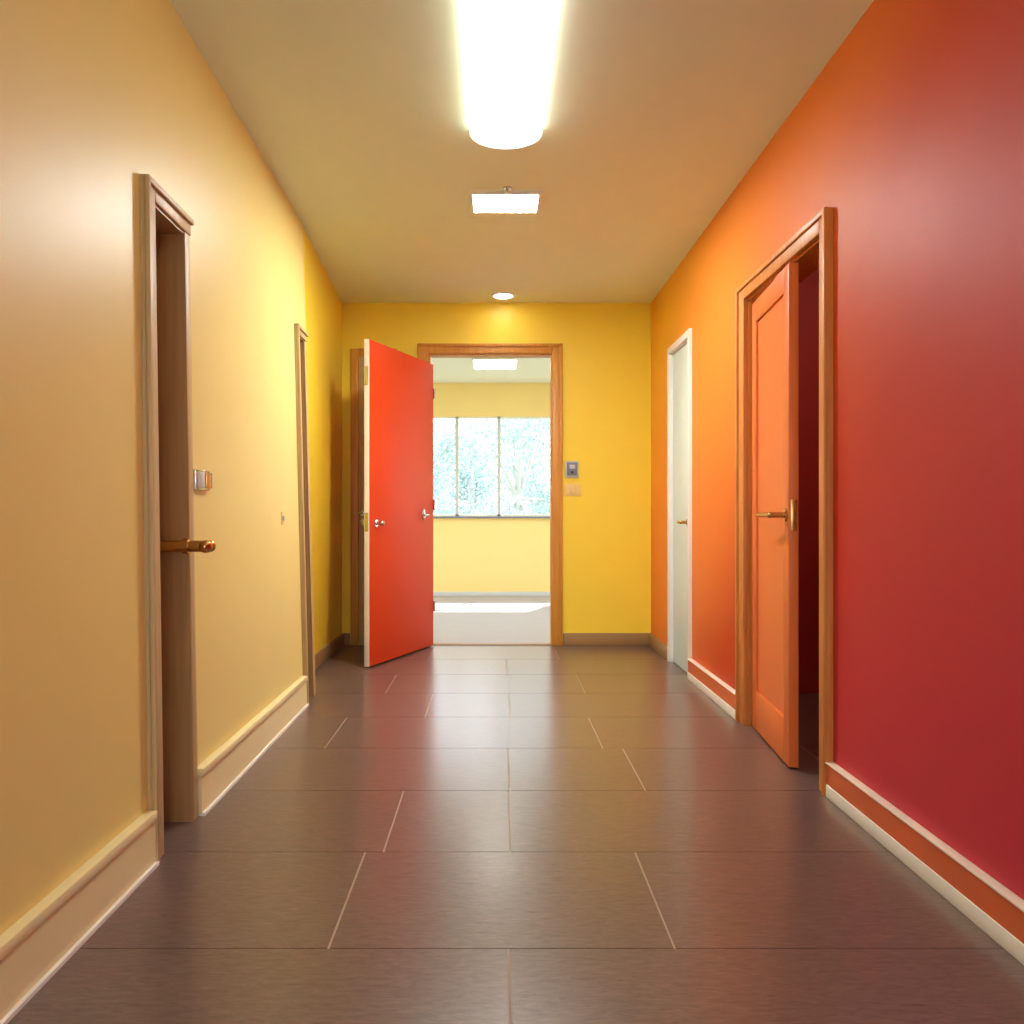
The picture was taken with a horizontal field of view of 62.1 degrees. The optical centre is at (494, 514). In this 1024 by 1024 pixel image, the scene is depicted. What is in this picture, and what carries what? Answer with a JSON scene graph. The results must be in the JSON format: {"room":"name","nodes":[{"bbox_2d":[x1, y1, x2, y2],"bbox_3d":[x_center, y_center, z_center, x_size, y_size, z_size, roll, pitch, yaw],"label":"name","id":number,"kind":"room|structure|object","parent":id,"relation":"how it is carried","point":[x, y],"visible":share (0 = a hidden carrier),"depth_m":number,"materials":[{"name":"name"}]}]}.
{"room":"hallway","nodes":[
{"label":"hallway","id":0,"kind":"room"},
{"bbox_2d":[0,0,315,934],"bbox_3d":[-1.055,-0.300,0.987,0.250,2.500,7.122,0,0,0],"label":"wall","id":1,"kind":"structure","parent":0,"point":[96,96],"depth_m":2.11,"materials":[{"name":"beige paint"}]},
{"bbox_2d":[0,810,158,1023],"bbox_3d":[-0.927,0.875,-0.124,0.038,0.150,4.868,0,0,0],"label":"baseboard","id":2,"kind":"structure","parent":1,"relation":"attached to","point":[35,947],"depth_m":1.84,"materials":[{"name":"white paint"}]},
{"bbox_2d":[139,174,197,862],"bbox_3d":[-1.013,0.011,2.493,0.196,1.879,0.366,0,0,0],"label":"trim","id":3,"kind":"structure","parent":1,"relation":"attached to","point":[165,227],"depth_m":2.63,"materials":[{"name":"beige wood"}]},
{"bbox_2d":[160,539,215,553],"bbox_3d":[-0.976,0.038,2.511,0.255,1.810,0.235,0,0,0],"label":"door handle","id":4,"kind":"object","parent":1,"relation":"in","point":[186,546],"depth_m":2.57,"materials":[{"name":"gold metal"}]},
{"bbox_2d":[193,469,211,490],"bbox_3d":[-0.954,-0.113,2.774,0.027,0.066,0.139,0,0,0],"label":"light switch","id":5,"kind":"object","parent":1,"relation":"attached to","point":[202,480],"visible":0.93,"depth_m":2.74,"materials":[{"name":"silver metal"}]},
{"bbox_2d":[198,676,308,815],"bbox_3d":[-0.942,0.875,3.461,0.040,0.150,1.557,0,0,0],"label":"baseboard","id":6,"kind":"structure","parent":1,"relation":"attached to","point":[217,774],"depth_m":3.18,"materials":[{"name":"white paint"}]},
{"bbox_2d":[281,512,284,524],"bbox_3d":[-0.971,0.015,3.882,0.019,0.058,0.044,0,0,0],"label":"light switch","id":7,"kind":"object","parent":1,"relation":"attached to","point":[282,513],"visible":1,"depth_m":3.87,"materials":[{"name":"grey plastic"}]},
{"bbox_2d":[294,323,314,703],"bbox_3d":[-1.039,-0.004,4.366,0.216,1.908,0.245,0,0,0],"label":"trim","id":8,"kind":"structure","parent":1,"relation":"attached to","point":[300,335],"depth_m":4.44,"materials":[{"name":"beige wood"}]},
{"bbox_2d":[303,229,341,653],"bbox_3d":[-1.166,-0.300,5.344,0.270,2.500,1.740,0,0,0],"label":"wall","id":9,"kind":"structure","parent":0,"point":[323,305],"depth_m":5.40,"materials":[{"name":"yellow paint"}]},
{"bbox_2d":[431,358,549,382],"bbox_3d":[0.000,-1.586,8.180,6.140,0.073,3.757,0,0,0],"label":"ceiling","id":10,"kind":"structure","parent":0,"point":[445,370],"depth_m":9.24,"materials":[{"name":"white paint"}]},
{"bbox_2d":[472,358,517,368],"bbox_3d":[0.000,-1.513,8.370,0.439,0.073,0.512,0,0,0],"label":"light","id":11,"kind":"object","parent":10,"relation":"attached to","point":[478,363],"depth_m":8.29,"materials":[{"name":"white plastic"}]},
{"bbox_2d":[433,383,549,591],"bbox_3d":[0.000,-0.300,8.136,6.316,2.500,3.845,0,0,0],"label":"wall","id":12,"kind":"structure","parent":0,"point":[470,554],"depth_m":9.97,"materials":[{"name":"yellow paint"}]},
{"bbox_2d":[433,417,549,517],"bbox_3d":[0.044,-0.559,9.978,2.018,1.192,0.102,0,0,0],"label":"window","id":13,"kind":"structure","parent":12,"relation":"in","point":[456,515],"depth_m":9.99,"materials":[{"name":"white paint"}]},
{"bbox_2d":[433,592,549,595],"bbox_3d":[0.000,0.925,9.960,5.994,0.051,0.022,0,0,0],"label":"baseboard","id":14,"kind":"structure","parent":12,"relation":"attached to","point":[434,593],"depth_m":9.95,"materials":[{"name":"grey plastic"}]},
{"bbox_2d":[342,303,650,644],"bbox_3d":[0.000,-0.300,6.257,2.515,2.500,0.088,0,0,0],"label":"wall","id":15,"kind":"structure","parent":0,"point":[607,346],"depth_m":6.21,"materials":[{"name":"yellow paint"}]},
{"bbox_2d":[353,357,363,643],"bbox_3d":[-0.900,-0.106,6.173,0.248,2.098,0.080,0,0,0],"label":"door","id":16,"kind":"structure","parent":15,"relation":"in","point":[361,359],"depth_m":6.20,"materials":[{"name":"beige wood"}]},
{"bbox_2d":[351,348,396,644],"bbox_3d":[-0.884,-0.132,6.204,0.336,2.164,0.033,0,0,0],"label":"trim","id":17,"kind":"structure","parent":15,"relation":"attached to","point":[356,353],"depth_m":6.19,"materials":[{"name":"brown wood"}]},
{"bbox_2d":[362,339,434,666],"bbox_3d":[-0.636,-0.075,5.716,0.177,2.029,0.966,0,0,17],"label":"door","id":18,"kind":"structure","parent":15,"relation":"in","point":[399,393],"depth_m":5.63,"materials":[{"name":"red wood"}]},
{"bbox_2d":[417,343,562,645],"bbox_3d":[-0.036,-0.149,6.245,1.057,2.199,0.127,0,0,0],"label":"trim","id":19,"kind":"structure","parent":15,"relation":"attached to","point":[425,351],"depth_m":6.19,"materials":[{"name":"brown wood"}]},
{"bbox_2d":[315,633,666,669],"bbox_3d":[0.011,0.906,5.395,2.273,0.088,1.652,0,0,0],"label":"baseboard","id":20,"kind":"structure","parent":15,"relation":"attached to","point":[660,647],"depth_m":6.20,"materials":[{"name":"brown wood"}]},
{"bbox_2d":[565,461,578,477],"bbox_3d":[0.561,-0.333,6.194,0.099,0.124,0.042,0,0,0],"label":"card reader","id":21,"kind":"object","parent":15,"relation":"attached to","point":[571,467],"visible":1,"depth_m":6.18,"materials":[{"name":"grey plastic"}]},
{"bbox_2d":[565,484,580,495],"bbox_3d":[0.568,-0.183,6.205,0.121,0.088,0.019,0,0,0],"label":"wall plate","id":22,"kind":"object","parent":15,"relation":"attached to","point":[570,489],"visible":1,"depth_m":6.20,"materials":[{"name":"plastic"}]},
{"bbox_2d":[8,596,1023,1023],"bbox_3d":[0.000,0.980,3.699,6.140,0.058,12.544,0,0,0],"label":"floor","id":23,"kind":"structure","parent":0,"point":[443,834],"depth_m":2.22,"materials":[{"name":"tile"}]},
{"bbox_2d":[433,643,551,644],"bbox_3d":[-0.033,0.947,6.243,0.899,0.006,0.088,0,0,0],"label":"threshold","id":24,"kind":"object","parent":23,"relation":"on","point":[433,643],"visible":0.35,"depth_m":6.20,"materials":[{"name":"beige wood"}]},
{"bbox_2d":[170,0,873,302],"bbox_3d":[-0.011,-1.586,1.864,2.536,0.073,8.874,0,0,0],"label":"ceiling","id":25,"kind":"structure","parent":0,"point":[656,111],"depth_m":3.43,"materials":[{"name":"white paint"}]},
{"bbox_2d":[491,291,515,298],"bbox_3d":[0.059,-1.544,5.979,0.175,0.015,0.175,0,0,0],"label":"recessed light","id":26,"kind":"object","parent":25,"relation":"in","point":[499,295],"visible":1,"depth_m":5.95,"materials":[{"name":"white paint"}]},
{"bbox_2d":[470,191,541,212],"bbox_3d":[0.051,-1.544,4.196,0.344,0.018,0.263,0,0,0],"label":"panel light","id":27,"kind":"object","parent":25,"relation":"attached to","point":[481,201],"depth_m":4.17,"materials":[{"name":"white plastic"}]},
{"bbox_2d":[503,186,511,194],"bbox_3d":[0.059,-1.536,4.028,0.044,0.026,0.044,0,0,0],"label":"sprinkler head","id":28,"kind":"object","parent":25,"relation":"attached to","point":[507,189],"visible":1,"depth_m":4.02},
{"bbox_2d":[461,0,557,148],"bbox_3d":[0.044,-1.506,2.635,0.290,0.088,1.616,0,0,0],"label":"ceiling light","id":29,"kind":"object","parent":25,"relation":"attached to","point":[508,44],"depth_m":2.79,"materials":[{"name":"white plastic"}]},
{"bbox_2d":[799,269,818,692],"bbox_3d":[1.835,-0.322,3.531,1.155,2.544,2.091,0,0,0],"label":"wall","id":30,"kind":"structure","parent":0,"point":[809,287],"depth_m":4.53,"materials":[{"name":"red paint"}]},
{"bbox_2d":[651,0,1023,899],"bbox_3d":[1.199,-0.300,1.820,0.117,2.500,8.787,0,0,0],"label":"wall","id":31,"kind":"structure","parent":0,"point":[912,131],"depth_m":2.35,"materials":[{"name":"paint"}]},
{"bbox_2d":[667,328,691,677],"bbox_3d":[1.189,-0.066,5.227,0.136,2.032,0.614,0,0,0],"label":"trim","id":32,"kind":"structure","parent":31,"relation":"attached to","point":[685,338],"depth_m":5.43,"materials":[{"name":"white paint"}]},
{"bbox_2d":[673,344,686,671],"bbox_3d":[1.139,-0.042,5.227,0.091,1.970,0.507,0,0,0],"label":"door","id":33,"kind":"structure","parent":31,"relation":"in","point":[680,358],"depth_m":5.29,"materials":[{"name":"white wood"}]},
{"bbox_2d":[687,659,734,718],"bbox_3d":[1.130,0.891,4.423,0.035,0.119,0.994,0,0,0],"label":"baseboard","id":34,"kind":"structure","parent":31,"relation":"attached to","point":[721,693],"depth_m":4.37,"materials":[{"name":"white paint"}]},
{"bbox_2d":[752,262,798,767],"bbox_3d":[1.107,0.000,3.492,0.106,1.886,0.639,0,0,5],"label":"door","id":35,"kind":"structure","parent":31,"relation":"in","point":[775,313],"depth_m":3.40,"materials":[{"name":"orange wood"}]},
{"bbox_2d":[735,207,832,796],"bbox_3d":[1.186,-0.045,3.396,0.156,1.991,1.060,0,0,0],"label":"trim","id":36,"kind":"structure","parent":31,"relation":"attached to","point":[811,246],"depth_m":3.19,"materials":[{"name":"orange wood"}]},
{"bbox_2d":[825,762,1023,964],"bbox_3d":[1.130,0.891,0.153,0.035,0.119,5.424,0,0,0],"label":"baseboard","id":37,"kind":"structure","parent":31,"relation":"attached to","point":[995,909],"depth_m":2.15,"materials":[{"name":"white paint"}]},
{"label":"outside","id":38,"kind":"structure","parent":0,"visible":0},
{"bbox_3d":[0.000,1.133,14.620,58.480,0.073,102.339,0,0,0],"label":"ground","id":39,"kind":"structure","parent":38,"visible":0},
{"bbox_2d":[433,419,482,513],"bbox_3d":[-1.560,-0.613,16.816,2.676,3.449,2.461,0,0,0],"label":"tree","id":40,"kind":"object","parent":39,"relation":"on","point":[452,427],"visible":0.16,"depth_m":16.41,"materials":[{"name":"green plant"}]},
{"bbox_2d":[433,428,484,513],"bbox_3d":[-2.404,-0.830,25.728,4.511,3.882,3.236,0,0,-26],"label":"tree","id":41,"kind":"object","parent":39,"relation":"on","point":[449,511],"visible":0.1,"depth_m":25.71,"materials":[{"name":"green plant"}]},
{"bbox_2d":[433,419,525,513],"bbox_3d":[-0.726,-0.810,21.408,3.257,3.842,2.916,0,0,-38],"label":"tree","id":42,"kind":"object","parent":39,"relation":"on","point":[469,484],"visible":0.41,"depth_m":21.21,"materials":[{"name":"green plant"}]},
{"bbox_2d":[435,419,549,513],"bbox_3d":[0.461,-0.698,15.821,2.768,3.619,2.654,0,0,-42],"label":"tree","id":43,"kind":"object","parent":39,"relation":"on","point":[520,479],"visible":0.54,"depth_m":15.53,"materials":[{"name":"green plant"}]},
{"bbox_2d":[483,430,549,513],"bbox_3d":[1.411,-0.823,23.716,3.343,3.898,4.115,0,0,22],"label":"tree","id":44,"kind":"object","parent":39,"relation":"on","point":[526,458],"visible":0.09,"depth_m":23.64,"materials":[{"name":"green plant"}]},
{"bbox_2d":[501,419,549,513],"bbox_3d":[1.483,-0.913,17.045,2.455,4.048,3.894,0,0,34],"label":"tree","id":45,"kind":"object","parent":39,"relation":"on","point":[548,429],"visible":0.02,"depth_m":16.88,"materials":[{"name":"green plant"}]}
]}

